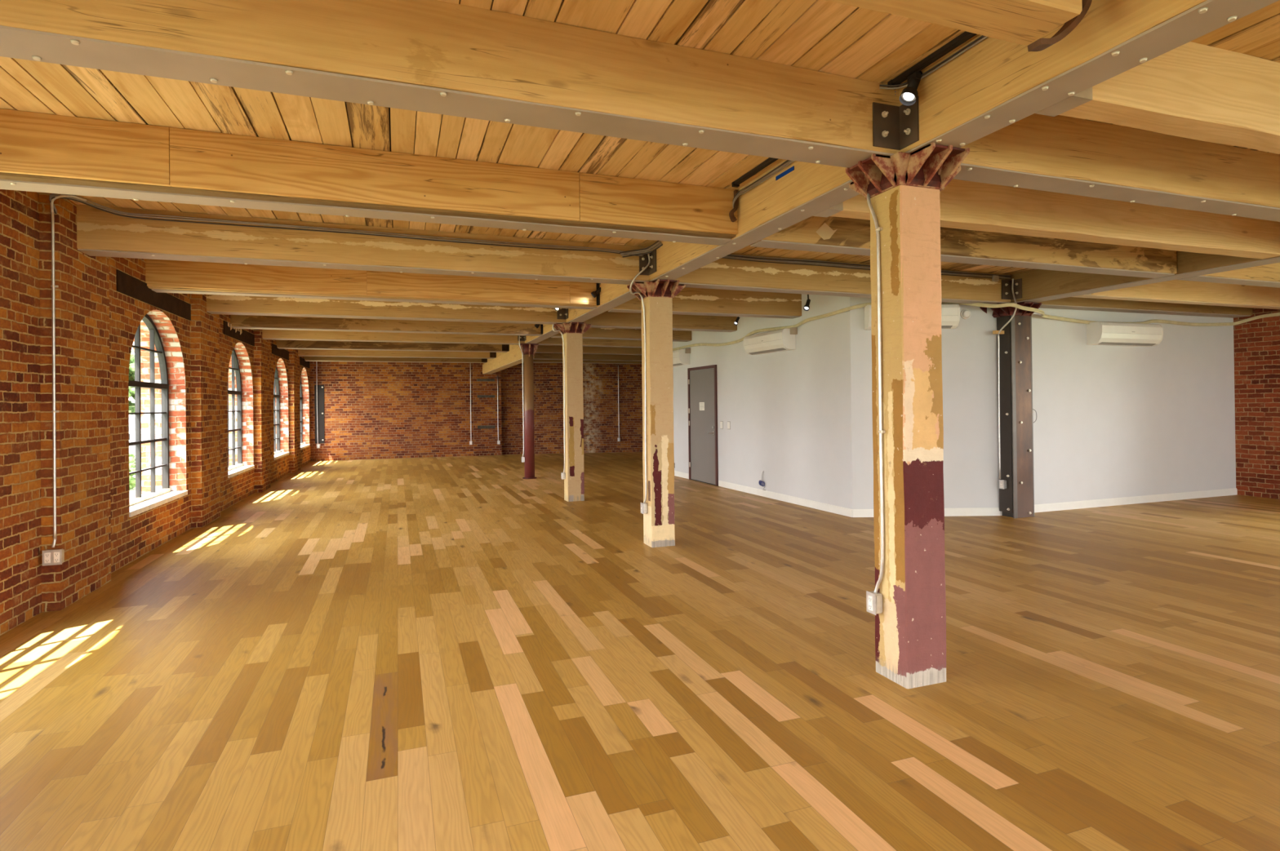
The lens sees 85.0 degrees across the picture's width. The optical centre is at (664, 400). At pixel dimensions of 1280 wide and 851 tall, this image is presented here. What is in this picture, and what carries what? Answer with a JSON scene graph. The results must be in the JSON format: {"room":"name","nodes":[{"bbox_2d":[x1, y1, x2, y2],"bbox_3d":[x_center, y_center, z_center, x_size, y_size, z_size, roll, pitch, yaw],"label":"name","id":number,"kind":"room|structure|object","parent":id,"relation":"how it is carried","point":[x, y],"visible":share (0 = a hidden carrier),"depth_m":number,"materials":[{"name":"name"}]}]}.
{"room":"empty warehouse loft","nodes":[
{"label":"empty warehouse loft","id":0,"kind":"room"},
{"bbox_2d":[0,189,311,635],"bbox_3d":[-4.814,-0.024,5.601,0.560,3.020,28.507,-1,0,-20],"label":"wall","id":1,"kind":"structure","parent":0,"point":[97,324],"depth_m":5.53,"materials":[{"name":"red brick"}]},
{"bbox_2d":[42,194,86,565],"bbox_3d":[-4.233,-0.161,4.940,0.094,2.610,0.261,-1,0,40],"label":"conduit","id":2,"kind":"object","parent":1,"relation":"attached to","point":[51,557],"visible":0.99,"depth_m":4.89,"materials":[{"name":"metal"}]},
{"bbox_2d":[44,552,50,563],"bbox_3d":[-4.280,1.091,4.846,0.032,0.072,0.005,-1,0,-21],"label":"receptacle","id":3,"kind":"object","parent":2,"relation":"attached to","point":[46,555],"depth_m":4.85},
{"bbox_2d":[53,551,59,563],"bbox_3d":[-4.231,1.090,4.864,0.032,0.072,0.005,-1,0,-21],"label":"receptacle","id":4,"kind":"object","parent":2,"relation":"attached to","point":[56,554],"depth_m":4.86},
{"bbox_2d":[115,269,191,320],"bbox_3d":[-5.256,-1.057,7.226,0.062,0.190,2.231,-1,0,-20],"label":"lintel","id":5,"kind":"object","parent":1,"relation":"attached to","point":[126,284],"visible":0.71,"depth_m":6.96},
{"bbox_2d":[128,314,187,517],"bbox_3d":[-5.340,0.071,7.230,0.258,2.020,1.790,-1,0,-21],"label":"window","id":6,"kind":"structure","parent":1,"relation":"in","point":[140,504],"depth_m":7.60,"materials":[{"name":"clear glass"}]},
{"bbox_2d":[222,320,254,346],"bbox_3d":[-6.572,-1.022,10.801,0.066,0.190,2.151,-1,0,-20],"label":"lintel","id":7,"kind":"object","parent":1,"relation":"attached to","point":[241,335],"visible":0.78,"depth_m":10.65,"materials":[{"name":"brown wood"}]},
{"bbox_2d":[227,348,254,478],"bbox_3d":[-6.652,0.106,10.786,0.258,2.020,1.790,-1,0,-21],"label":"window","id":8,"kind":"structure","parent":1,"relation":"in","point":[233,470],"depth_m":11.17,"materials":[{"name":"clear glass"}]},
{"bbox_2d":[271,343,288,359],"bbox_3d":[-7.846,-0.988,14.248,0.062,0.190,2.001,-1,0,-20],"label":"lintel","id":9,"kind":"object","parent":1,"relation":"attached to","point":[283,353],"visible":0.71,"depth_m":14.16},
{"bbox_2d":[273,366,289,460],"bbox_3d":[-7.932,0.140,14.258,0.258,2.020,1.790,-1,0,-21],"label":"window","id":10,"kind":"structure","parent":1,"relation":"in","point":[277,454],"depth_m":14.92,"materials":[{"name":"clear glass"}]},
{"bbox_2d":[299,380,310,449],"bbox_3d":[-9.133,0.172,17.513,0.257,2.020,1.740,-1,0,-21],"label":"window","id":11,"kind":"structure","parent":1,"relation":"in","point":[302,446],"depth_m":18.24,"materials":[{"name":"clear glass"}]},
{"bbox_2d":[299,356,310,368],"bbox_3d":[-9.079,-0.955,17.593,0.062,0.190,1.831,-1,0,-20],"label":"lintel","id":12,"kind":"object","parent":1,"relation":"attached to","point":[302,362],"visible":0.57,"depth_m":17.44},
{"bbox_2d":[314,385,324,444],"bbox_3d":[-9.202,0.359,18.647,0.230,1.560,0.030,-1,0,-21],"label":"wall plate","id":13,"kind":"object","parent":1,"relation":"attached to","point":[320,388],"visible":1,"depth_m":18.65,"materials":[{"name":"black metal"}]},
{"bbox_2d":[0,452,1279,850],"bbox_3d":[1.719,1.429,8.509,14.199,0.001,30.685,-1,0,-21],"label":"floor","id":14,"kind":"structure","parent":0,"point":[455,653],"depth_m":3.53,"materials":[{"name":"brown wood"}]},
{"bbox_2d":[518,343,538,479],"bbox_3d":[-2.626,0.204,13.570,0.380,2.604,0.380,-1,0,-21],"label":"column","id":15,"kind":"structure","parent":14,"relation":"on","point":[529,350],"depth_m":13.49,"materials":[{"name":"metal"}]},
{"bbox_2d":[519,335,524,462],"bbox_3d":[-2.738,-0.072,13.473,0.078,2.523,0.177,-1,0,-2],"label":"conduit","id":16,"kind":"object","parent":15,"relation":"attached to","point":[522,457],"visible":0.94,"depth_m":13.51,"materials":[{"name":"metal"}]},
{"bbox_2d":[553,322,591,502],"bbox_3d":[-1.346,0.172,10.353,0.541,2.604,0.641,-1,0,-21],"label":"column","id":17,"kind":"structure","parent":14,"relation":"on","point":[572,332],"depth_m":10.24,"materials":[{"name":"paint"}]},
{"bbox_2d":[552,324,565,479],"bbox_3d":[-1.553,0.019,10.293,0.188,2.288,0.116,-1,0,-21],"label":"conduit","id":18,"kind":"object","parent":17,"relation":"attached to","point":[562,474],"visible":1,"depth_m":10.30,"materials":[{"name":"metal"}]},
{"bbox_2d":[626,279,685,547],"bbox_3d":[-0.063,0.138,7.011,0.541,2.604,0.641,-1,0,-21],"label":"column","id":19,"kind":"structure","parent":14,"relation":"on","point":[658,295],"depth_m":6.90,"materials":[{"name":"paint"}]},
{"bbox_2d":[629,253,650,514],"bbox_3d":[-0.241,-0.149,6.856,0.198,2.542,0.276,-1,0,-21],"label":"conduit","id":20,"kind":"object","parent":19,"relation":"attached to","point":[643,505],"visible":1,"depth_m":6.94,"materials":[{"name":"metal"}]},
{"bbox_2d":[845,142,969,688],"bbox_3d":[1.242,0.104,3.571,0.541,2.604,0.641,-1,0,-21],"label":"column","id":21,"kind":"structure","parent":14,"relation":"on","point":[904,189],"depth_m":3.46,"materials":[{"name":"paint"}]},
{"bbox_2d":[866,193,884,615],"bbox_3d":[1.075,-0.003,3.579,0.058,2.184,0.106,-1,0,-21],"label":"conduit","id":22,"kind":"object","parent":21,"relation":"attached to","point":[873,599],"visible":1,"depth_m":3.55,"materials":[{"name":"metal"}]},
{"bbox_2d":[867,595,872,611],"bbox_3d":[1.057,1.036,3.578,0.005,0.072,0.032,-1,0,-21],"label":"receptacle","id":23,"kind":"object","parent":22,"relation":"attached to","point":[869,597],"depth_m":3.58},
{"bbox_2d":[483,0,1279,364],"bbox_3d":[-1.237,-1.301,9.973,0.221,0.346,21.490,-1,0,-21],"label":"girder","id":24,"kind":"object","parent":21,"relation":"on","point":[995,84],"depth_m":2.94,"materials":[{"name":"wood"}]},
{"bbox_2d":[489,352,496,357],"bbox_3d":[-4.253,-1.229,17.361,0.149,0.310,0.049,-1,0,-21],"label":"hanger","id":25,"kind":"object","parent":24,"relation":"attached to","point":[491,354],"visible":0.32,"depth_m":17.37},
{"bbox_2d":[502,344,509,351],"bbox_3d":[-3.486,-1.249,15.352,0.149,0.310,0.049,-1,0,-21],"label":"hanger","id":26,"kind":"object","parent":24,"relation":"attached to","point":[504,347],"visible":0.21,"depth_m":15.36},
{"bbox_2d":[482,346,533,374],"bbox_3d":[-3.871,-0.930,16.841,0.243,0.272,6.770,-1,0,-21],"label":"beam","id":27,"kind":"structure","parent":24,"relation":"attached to","point":[513,357],"depth_m":16.09,"materials":[{"name":"brown wood"}]},
{"bbox_2d":[517,335,525,341],"bbox_3d":[-2.729,-1.259,13.399,0.130,0.210,0.160,-1,0,-21],"label":"plate","id":28,"kind":"object","parent":24,"relation":"attached to","point":[522,338],"visible":0.48,"depth_m":13.46,"materials":[{"name":"metal"}]},
{"bbox_2d":[556,308,568,319],"bbox_3d":[-1.466,-1.292,10.092,0.130,0.210,0.160,-1,0,-21],"label":"plate","id":29,"kind":"object","parent":24,"relation":"attached to","point":[562,313],"visible":0.62,"depth_m":10.15,"materials":[{"name":"metal"}]},
{"bbox_2d":[591,283,600,297],"bbox_3d":[-0.806,-1.365,8.451,0.164,0.245,0.076,-1,0,-13],"label":"spotlight","id":30,"kind":"object","parent":24,"relation":"attached to","point":[594,294],"visible":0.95,"depth_m":8.43,"materials":[{"name":"black metal"}]},
{"bbox_2d":[595,283,599,305],"bbox_3d":[-0.804,-1.318,8.498,0.029,0.310,0.049,-1,0,-21],"label":"hanger","id":31,"kind":"object","parent":24,"relation":"attached to","point":[597,285],"visible":0.54,"depth_m":8.51,"materials":[{"name":"black metal"}]},
{"bbox_2d":[619,240,662,257],"bbox_3d":[-0.196,-1.431,6.623,0.476,0.118,0.118,-1,0,30],"label":"cable bundle","id":32,"kind":"object","parent":24,"relation":"attached to","point":[640,251],"visible":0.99,"depth_m":6.67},
{"bbox_2d":[639,249,656,275],"bbox_3d":[-0.157,-1.329,6.707,0.100,0.207,0.220,-1,0,-21],"label":"plate","id":33,"kind":"object","parent":24,"relation":"attached to","point":[643,261],"visible":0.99,"depth_m":6.79,"materials":[{"name":"metal"}]},
{"bbox_2d":[732,90,896,208],"bbox_3d":[0.820,-1.438,4.217,0.028,0.162,1.726,-1,0,-22],"label":"cable bundle","id":34,"kind":"object","parent":24,"relation":"attached to","point":[735,197],"visible":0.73,"depth_m":4.64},
{"bbox_2d":[813,202,843,217],"bbox_3d":[1.044,-1.245,4.460,0.110,0.094,0.183,-1,0,-21],"label":"hanger","id":35,"kind":"object","parent":24,"relation":"attached to","point":[837,208],"visible":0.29,"depth_m":4.42,"materials":[{"name":"wood"}]},
{"bbox_2d":[879,35,988,89],"bbox_3d":[1.334,-1.510,2.861,0.098,0.036,1.164,0,0,-26],"label":"cable bundle","id":36,"kind":"object","parent":24,"relation":"attached to","point":[891,87],"visible":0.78,"depth_m":3.12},
{"bbox_2d":[1027,0,1092,51],"bbox_3d":[1.385,-1.369,2.404,0.275,0.334,0.074,-1,0,-7],"label":"strap","id":37,"kind":"object","parent":24,"relation":"attached to","point":[1041,44],"visible":0.85,"depth_m":2.39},
{"bbox_2d":[1035,87,1092,116],"bbox_3d":[1.647,-1.261,2.881,0.110,0.094,0.183,-1,0,-21],"label":"hanger","id":38,"kind":"object","parent":24,"relation":"attached to","point":[1085,96],"visible":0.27,"depth_m":2.86,"materials":[{"name":"wood"}]},
{"bbox_2d":[1059,41,1279,154],"bbox_3d":[3.631,-1.379,3.561,4.301,0.373,0.174,-1,0,-19],"label":"joist","id":39,"kind":"object","parent":24,"relation":"attached to","point":[1193,91],"visible":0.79,"depth_m":3.05,"materials":[{"name":"wood"}]},
{"bbox_2d":[979,302,1041,518],"bbox_3d":[4.230,0.122,8.503,0.664,2.556,0.644,-1,0,-21],"label":"column","id":40,"kind":"structure","parent":14,"relation":"on","point":[1016,424],"depth_m":8.37,"materials":[{"name":"metal"}]},
{"bbox_2d":[992,330,1004,334],"bbox_3d":[4.023,-0.823,8.404,0.137,0.040,0.045,-1,0,-21],"label":"wooden block","id":41,"kind":"object","parent":40,"relation":"attached to","point":[996,332],"visible":0.91,"depth_m":8.38,"materials":[{"name":"brown wood"}]},
{"bbox_2d":[997,279,1017,488],"bbox_3d":[4.087,-0.191,8.306,0.097,2.499,0.296,-1,0,-21],"label":"conduit","id":42,"kind":"object","parent":40,"relation":"attached to","point":[1002,483],"visible":0.94,"depth_m":8.39,"materials":[{"name":"metal"}]},
{"bbox_2d":[1010,250,1279,303],"bbox_3d":[5.533,-1.364,5.006,0.253,0.339,7.380,-1,0,-21],"label":"girder","id":43,"kind":"object","parent":40,"relation":"on","point":[1037,285],"visible":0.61,"depth_m":7.26,"materials":[{"name":"wood"}]},
{"bbox_2d":[1001,278,1022,299],"bbox_3d":[4.084,-1.315,8.207,0.170,0.230,0.140,-1,0,-21],"label":"plate","id":44,"kind":"object","parent":43,"relation":"attached to","point":[1006,292],"visible":1,"depth_m":8.25,"materials":[{"name":"metal"}]},
{"bbox_2d":[0,0,1279,275],"bbox_3d":[0.516,-1.583,11.025,14.660,0.280,38.570,-1,0,-21],"label":"ceiling","id":45,"kind":"structure","parent":0,"point":[823,36],"depth_m":3.49,"materials":[{"name":"wood"}]},
{"bbox_2d":[76,204,648,284],"bbox_3d":[-2.372,-1.310,6.107,4.667,0.347,0.243,-1,0,-21],"label":"ceiling beam","id":46,"kind":"structure","parent":45,"relation":"attached to","point":[100,233],"depth_m":5.86,"materials":[{"name":"wood"}]},
{"bbox_2d":[48,193,644,257],"bbox_3d":[-2.251,-1.405,5.831,4.501,0.161,0.339,-1,0,-21],"label":"cable bundle","id":47,"kind":"object","parent":46,"relation":"attached to","point":[51,197],"visible":0.98,"depth_m":5.78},
{"bbox_2d":[0,108,737,245],"bbox_3d":[-1.712,-1.328,4.348,4.688,0.347,0.300,-1,0,-21],"label":"ceiling beam","id":48,"kind":"structure","parent":45,"relation":"attached to","point":[40,153],"depth_m":4.13,"materials":[{"name":"wood"}]},
{"bbox_2d":[728,190,738,222],"bbox_3d":[0.499,-1.398,5.011,0.067,0.229,0.039,-1,0,-21],"label":"iron hook","id":49,"kind":"object","parent":48,"relation":"attached to","point":[733,219],"visible":0.96,"depth_m":5.00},
{"bbox_2d":[145,258,598,309],"bbox_3d":[-3.019,-1.297,7.831,4.646,0.339,0.280,-1,0,-21],"label":"ceiling beam","id":50,"kind":"structure","parent":45,"relation":"attached to","point":[162,276],"depth_m":7.59,"materials":[{"name":"wood"}]},
{"bbox_2d":[206,294,565,324],"bbox_3d":[-3.637,-1.281,9.477,4.625,0.339,0.243,-1,0,-21],"label":"ceiling beam","id":51,"kind":"structure","parent":45,"relation":"attached to","point":[215,304],"depth_m":9.29,"materials":[{"name":"wood"}]},
{"bbox_2d":[230,315,542,336],"bbox_3d":[-4.255,-1.265,11.124,4.605,0.339,0.243,-1,0,-21],"label":"ceiling beam","id":52,"kind":"structure","parent":45,"relation":"attached to","point":[237,322],"depth_m":10.94,"materials":[{"name":"wood"}]},
{"bbox_2d":[275,340,508,352],"bbox_3d":[-5.598,-1.230,14.701,4.561,0.339,0.243,-1,0,-21],"label":"ceiling beam","id":53,"kind":"structure","parent":45,"relation":"attached to","point":[281,344],"depth_m":14.52,"materials":[{"name":"wood"}]},
{"bbox_2d":[262,329,524,345],"bbox_3d":[-4.881,-1.248,12.791,4.584,0.339,0.243,-1,0,-21],"label":"ceiling beam","id":54,"kind":"structure","parent":45,"relation":"attached to","point":[270,335],"depth_m":12.63,"materials":[{"name":"wood"}]},
{"bbox_2d":[304,356,486,363],"bbox_3d":[-7.003,-1.193,18.446,4.515,0.339,0.243,-1,0,-21],"label":"ceiling beam","id":55,"kind":"structure","parent":45,"relation":"attached to","point":[306,358],"depth_m":18.29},
{"bbox_2d":[297,349,495,359],"bbox_3d":[-6.353,-1.210,16.713,4.536,0.339,0.244,-1,0,-21],"label":"ceiling beam","id":56,"kind":"structure","parent":45,"relation":"attached to","point":[301,353],"depth_m":16.56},
{"bbox_2d":[0,0,899,168],"bbox_3d":[-1.090,-1.344,2.692,4.708,0.347,0.248,-1,0,-21],"label":"ceiling beam","id":57,"kind":"structure","parent":45,"relation":"attached to","point":[432,56],"depth_m":2.71,"materials":[{"name":"wood"}]},
{"bbox_2d":[872,96,919,150],"bbox_3d":[1.102,-1.331,3.326,0.160,0.210,0.134,-1,0,-21],"label":"plate","id":58,"kind":"object","parent":57,"relation":"attached to","point":[894,127],"visible":0.99,"depth_m":3.37,"materials":[{"name":"metal"}]},
{"bbox_2d":[533,353,641,361],"bbox_3d":[-1.193,-1.235,18.551,5.983,0.383,0.244,-1,0,-19],"label":"ceiling beam","id":59,"kind":"structure","parent":45,"relation":"attached to","point":[537,356],"depth_m":18.25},
{"bbox_2d":[533,360,641,364],"bbox_3d":[-1.645,-1.224,19.743,5.991,0.383,0.244,-1,0,-17],"label":"ceiling beam","id":60,"kind":"structure","parent":45,"relation":"attached to","point":[534,361],"depth_m":19.56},
{"bbox_2d":[535,345,641,355],"bbox_3d":[-0.436,-1.255,16.566,5.981,0.383,0.244,-1,0,-19],"label":"ceiling beam","id":61,"kind":"structure","parent":45,"relation":"attached to","point":[541,348],"depth_m":16.08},
{"bbox_2d":[537,337,641,348],"bbox_3d":[-1.330,-1.268,14.115,2.561,0.365,0.243,-1,0,-20],"label":"ceiling beam","id":62,"kind":"structure","parent":45,"relation":"attached to","point":[550,341],"depth_m":14.03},
{"bbox_2d":[551,328,691,342],"bbox_3d":[-0.754,-1.283,12.644,2.586,0.365,0.243,-1,0,-19],"label":"ceiling beam","id":63,"kind":"structure","parent":45,"relation":"attached to","point":[592,333],"depth_m":12.53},
{"bbox_2d":[582,311,737,332],"bbox_3d":[-0.104,-1.299,10.992,2.619,0.366,0.243,-1,0,-18],"label":"ceiling beam","id":64,"kind":"structure","parent":45,"relation":"attached to","point":[606,319],"depth_m":10.98,"materials":[{"name":"wood"}]},
{"bbox_2d":[608,287,801,319],"bbox_3d":[0.570,-1.316,9.274,2.651,0.366,0.243,-1,0,-16],"label":"ceiling beam","id":65,"kind":"structure","parent":45,"relation":"attached to","point":[689,301],"depth_m":9.25,"materials":[{"name":"wood"}]},
{"bbox_2d":[731,157,777,187],"bbox_3d":[0.657,-1.512,4.452,0.044,0.030,0.920,-1,0,-21],"label":"track","id":66,"kind":"object","parent":45,"relation":"attached to","point":[735,184],"visible":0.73,"depth_m":4.61,"materials":[{"name":"black metal"}]},
{"bbox_2d":[803,294,810,311],"bbox_3d":[1.857,-1.325,9.058,0.075,0.326,0.149,-1,0,34],"label":"spotlight","id":67,"kind":"object","parent":45,"relation":"attached to","point":[806,307],"visible":0.91,"depth_m":9.05,"materials":[{"name":"black metal"}]},
{"bbox_2d":[674,253,1011,304],"bbox_3d":[2.050,-1.333,7.702,4.301,0.383,0.218,-1,0,-19],"label":"ceiling beam","id":68,"kind":"structure","parent":45,"relation":"attached to","point":[722,273],"depth_m":7.42,"materials":[{"name":"wood"}]},
{"bbox_2d":[722,253,1010,279],"bbox_3d":[2.093,-1.469,7.574,4.223,0.118,0.028,-1,0,-19],"label":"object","id":69,"kind":"structure","parent":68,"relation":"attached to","point":[739,257],"depth_m":7.42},
{"bbox_2d":[991,275,999,281],"bbox_3d":[3.882,-1.433,8.186,0.080,0.070,0.027,-1,0,-21],"label":"junction box","id":70,"kind":"object","parent":68,"relation":"attached to","point":[995,278],"visible":1,"depth_m":8.17,"materials":[{"name":"metal"}]},
{"bbox_2d":[887,31,977,89],"bbox_3d":[1.322,-1.528,2.795,0.044,0.030,1.250,-1,0,-21],"label":"track","id":71,"kind":"object","parent":45,"relation":"attached to","point":[964,37],"visible":0.63,"depth_m":3.10,"materials":[{"name":"black metal"}]},
{"bbox_2d":[899,71,922,106],"bbox_3d":[1.147,-1.455,3.241,0.134,0.169,0.075,0,0,-40],"label":"spotlight","id":72,"kind":"object","parent":71,"relation":"attached to","point":[908,95],"visible":0.99,"depth_m":3.23,"materials":[{"name":"black metal"}]},
{"bbox_2d":[825,0,1082,45],"bbox_3d":[-0.798,-1.362,1.505,4.434,0.332,0.223,-1,0,-21],"label":"ceiling beam","id":73,"kind":"structure","parent":45,"relation":"attached to","point":[1022,22],"depth_m":2.19,"materials":[{"name":"wood"}]},
{"bbox_2d":[749,216,1177,278],"bbox_3d":[2.720,-1.351,5.948,4.302,0.383,0.219,-1,0,-19],"label":"ceiling beam","id":74,"kind":"structure","parent":45,"relation":"attached to","point":[851,236],"depth_m":5.91,"materials":[{"name":"wood"}]},
{"bbox_2d":[815,222,836,239],"bbox_3d":[1.242,-1.294,5.336,0.190,0.130,0.003,-1,0,-19],"label":"plaster patch","id":75,"kind":"object","parent":74,"relation":"attached to","point":[825,232],"visible":1,"depth_m":5.33,"materials":[{"name":"paint"}]},
{"bbox_2d":[831,178,1279,258],"bbox_3d":[3.031,-1.364,5.130,4.301,0.373,0.174,-1,0,-19],"label":"joist","id":76,"kind":"object","parent":45,"relation":"attached to","point":[963,204],"visible":0.71,"depth_m":5.09,"materials":[{"name":"wood"}]},
{"bbox_2d":[953,113,1279,222],"bbox_3d":[3.349,-1.367,4.299,4.300,0.383,0.219,-1,0,-19],"label":"ceiling beam","id":77,"kind":"structure","parent":45,"relation":"attached to","point":[1060,154],"depth_m":3.95,"materials":[{"name":"wood"}]},
{"bbox_2d":[1038,297,1252,318],"bbox_3d":[6.319,-1.351,9.263,4.260,0.343,0.238,-1,0,-21],"label":"ceiling beam","id":78,"kind":"structure","parent":45,"relation":"attached to","point":[1069,303],"depth_m":9.17,"materials":[{"name":"wood"}]},
{"bbox_2d":[1072,280,1279,309],"bbox_3d":[6.591,-1.358,8.551,4.260,0.343,0.173,-1,0,-21],"label":"joist","id":79,"kind":"object","parent":45,"relation":"attached to","point":[1174,291],"visible":0.68,"depth_m":8.42,"materials":[{"name":"brown wood"}]},
{"bbox_2d":[1177,262,1279,288],"bbox_3d":[7.004,-1.369,7.469,4.260,0.343,0.218,-1,0,-21],"label":"ceiling beam","id":80,"kind":"structure","parent":45,"relation":"attached to","point":[1268,275],"depth_m":6.92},
{"bbox_2d":[310,293,1235,509],"bbox_3d":[-0.977,-0.018,14.411,14.260,3.020,14.580,-1,0,-21],"label":"wall","id":81,"kind":"structure","parent":0,"point":[1112,422],"depth_m":9.70,"materials":[{"name":"white paint"}]},
{"bbox_2d":[315,361,319,448],"bbox_3d":[-9.232,-0.029,18.632,0.074,2.583,0.057,-1,0,-21],"label":"conduit","id":82,"kind":"object","parent":81,"relation":"attached to","point":[317,444],"visible":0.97,"depth_m":18.61,"materials":[{"name":"metal"}]},
{"bbox_2d":[469,363,471,444],"bbox_3d":[-5.525,-0.051,19.912,0.074,2.608,0.056,-1,0,-21],"label":"conduit","id":83,"kind":"object","parent":81,"relation":"attached to","point":[470,442],"visible":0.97,"depth_m":19.91,"materials":[{"name":"metal"}]},
{"bbox_2d":[476,378,494,381],"bbox_3d":[-5.102,-0.595,19.996,0.490,0.070,0.012,-1,0,-21],"label":"filled slot","id":84,"kind":"object","parent":81,"relation":"attached to","point":[477,380],"visible":1,"depth_m":19.99,"materials":[{"name":"grey stone"}]},
{"bbox_2d":[477,395,494,397],"bbox_3d":[-5.096,-0.125,19.994,0.490,0.070,0.012,-1,0,-21],"label":"filled slot","id":85,"kind":"object","parent":81,"relation":"attached to","point":[478,396],"visible":1,"depth_m":19.99,"materials":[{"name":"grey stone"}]},
{"bbox_2d":[477,425,495,429],"bbox_3d":[-5.086,0.755,19.989,0.490,0.090,0.012,-1,0,-21],"label":"filled slot","id":86,"kind":"object","parent":81,"relation":"attached to","point":[490,426],"visible":1,"depth_m":19.98,"materials":[{"name":"grey stone"}]},
{"bbox_2d":[497,375,500,444],"bbox_3d":[-4.770,0.259,20.088,0.074,1.983,0.056,-1,0,-21],"label":"conduit","id":87,"kind":"object","parent":81,"relation":"attached to","point":[498,441],"visible":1,"depth_m":20.08,"materials":[{"name":"metal"}]},
{"bbox_2d":[617,365,620,441],"bbox_3d":[-1.357,0.078,20.714,0.074,2.253,0.056,-1,0,-7],"label":"conduit","id":88,"kind":"object","parent":81,"relation":"attached to","point":[619,438],"visible":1,"depth_m":20.71,"materials":[{"name":"metal"}]},
{"bbox_2d":[672,348,690,367],"bbox_3d":[0.173,-0.819,13.507,0.215,0.299,1.201,-1,0,-22],"label":"air conditioner","id":89,"kind":"object","parent":81,"relation":"attached to","point":[681,357],"visible":0.67,"depth_m":13.02,"materials":[{"name":"white plastic"}]},
{"bbox_2d":[687,364,718,485],"bbox_3d":[0.663,0.425,12.505,0.072,2.075,1.180,-1,0,-22],"label":"door","id":90,"kind":"structure","parent":81,"relation":"in","point":[702,383],"depth_m":12.46,"materials":[{"name":"grey paint"}]},
{"bbox_2d":[699,402,704,410],"bbox_3d":[0.676,0.100,12.525,0.002,0.145,0.210,-1,0,-22],"label":"paper notice","id":91,"kind":"object","parent":90,"relation":"attached to","point":[701,404],"visible":1,"depth_m":12.52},
{"bbox_2d":[720,421,723,429],"bbox_3d":[0.969,0.411,11.820,0.013,0.132,0.100,-1,0,-22],"label":"wall switch","id":92,"kind":"object","parent":81,"relation":"attached to","point":[721,422],"visible":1,"depth_m":11.81,"materials":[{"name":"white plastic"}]},
{"bbox_2d":[758,471,765,490],"bbox_3d":[1.478,1.199,10.512,0.042,0.289,0.150,0,0,-35],"label":"coil","id":93,"kind":"object","parent":81,"relation":"attached to","point":[761,482],"visible":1,"depth_m":10.50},
{"bbox_2d":[742,327,797,355],"bbox_3d":[1.522,-0.853,10.131,0.214,0.299,1.171,-1,0,-22],"label":"air conditioner","id":94,"kind":"object","parent":81,"relation":"attached to","point":[784,340],"visible":1,"depth_m":9.92,"materials":[{"name":"white plastic"}]},
{"bbox_2d":[672,302,871,351],"bbox_3d":[1.186,-1.052,11.216,0.643,0.261,6.487,0,0,-27],"label":"pipe","id":95,"kind":"object","parent":81,"relation":"attached to","point":[861,305],"visible":0.84,"depth_m":9.87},
{"bbox_2d":[864,303,959,330],"bbox_3d":[3.012,-1.019,8.431,1.131,0.299,0.215,-1,0,0],"label":"air conditioner","id":96,"kind":"object","parent":81,"relation":"attached to","point":[950,313],"visible":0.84,"depth_m":8.34,"materials":[{"name":"white plastic"}]},
{"bbox_2d":[674,471,1237,517],"bbox_3d":[2.979,1.378,10.614,9.790,0.097,4.334,-1,0,29],"label":"baseboard","id":97,"kind":"structure","parent":81,"relation":"attached to","point":[1233,491],"depth_m":9.25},
{"bbox_2d":[960,309,971,319],"bbox_3d":[3.686,-1.059,8.520,0.124,0.124,0.045,-1,0,0],"label":"smoke detector","id":98,"kind":"object","parent":81,"relation":"attached to","point":[965,313],"visible":1,"depth_m":8.51,"materials":[{"name":"white plastic"}]},
{"bbox_2d":[941,302,1279,326],"bbox_3d":[5.745,-1.120,8.995,5.780,0.256,1.173,-1,0,-12],"label":"pipe","id":99,"kind":"object","parent":81,"relation":"attached to","point":[1042,313],"visible":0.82,"depth_m":9.03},
{"bbox_2d":[1086,321,1163,346],"bbox_3d":[6.068,-0.874,9.189,1.150,0.287,0.214,-1,0,-21],"label":"air conditioner","id":100,"kind":"object","parent":81,"relation":"attached to","point":[1098,333],"visible":1,"depth_m":9.07,"materials":[{"name":"white plastic"}]},
{"bbox_2d":[1233,307,1279,499],"bbox_3d":[10.936,-0.213,3.761,0.400,3.020,13.820,-1,0,-21],"label":"wall","id":101,"kind":"structure","parent":0,"point":[1256,343],"depth_m":9.87,"materials":[{"name":"brick"}]},
{"label":"outside","id":102,"kind":"structure","parent":0,"visible":0},
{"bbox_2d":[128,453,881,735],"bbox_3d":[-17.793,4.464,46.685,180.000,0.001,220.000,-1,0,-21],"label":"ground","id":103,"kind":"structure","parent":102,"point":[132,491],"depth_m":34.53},
{"bbox_2d":[128,351,134,413],"bbox_3d":[-64.412,-0.676,80.355,14.388,11.714,13.508,-1,0,-21],"label":"tree","id":104,"kind":"object","parent":103,"relation":"on","point":[131,367],"visible":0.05,"depth_m":80.86,"materials":[{"name":"green plant"}]},
{"bbox_2d":[128,453,135,489],"bbox_3d":[-27.590,3.659,35.402,2.764,2.010,2.748,-1,0,-21],"label":"shrub","id":105,"kind":"object","parent":103,"relation":"on","point":[131,456],"visible":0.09,"depth_m":35.02,"materials":[{"name":"green plant"}]},
{"bbox_2d":[128,414,135,439],"bbox_3d":[-52.830,3.190,69.713,8.600,3.600,6.800,-1,0,-21],"label":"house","id":106,"kind":"structure","parent":103,"relation":"on","point":[131,417],"depth_m":67.20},
{"bbox_2d":[128,440,135,453],"bbox_3d":[-47.093,4.178,61.725,4.300,1.396,1.800,0,0,-25],"label":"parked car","id":107,"kind":"object","parent":103,"relation":"on","point":[131,448],"visible":0.02,"depth_m":61.07,"materials":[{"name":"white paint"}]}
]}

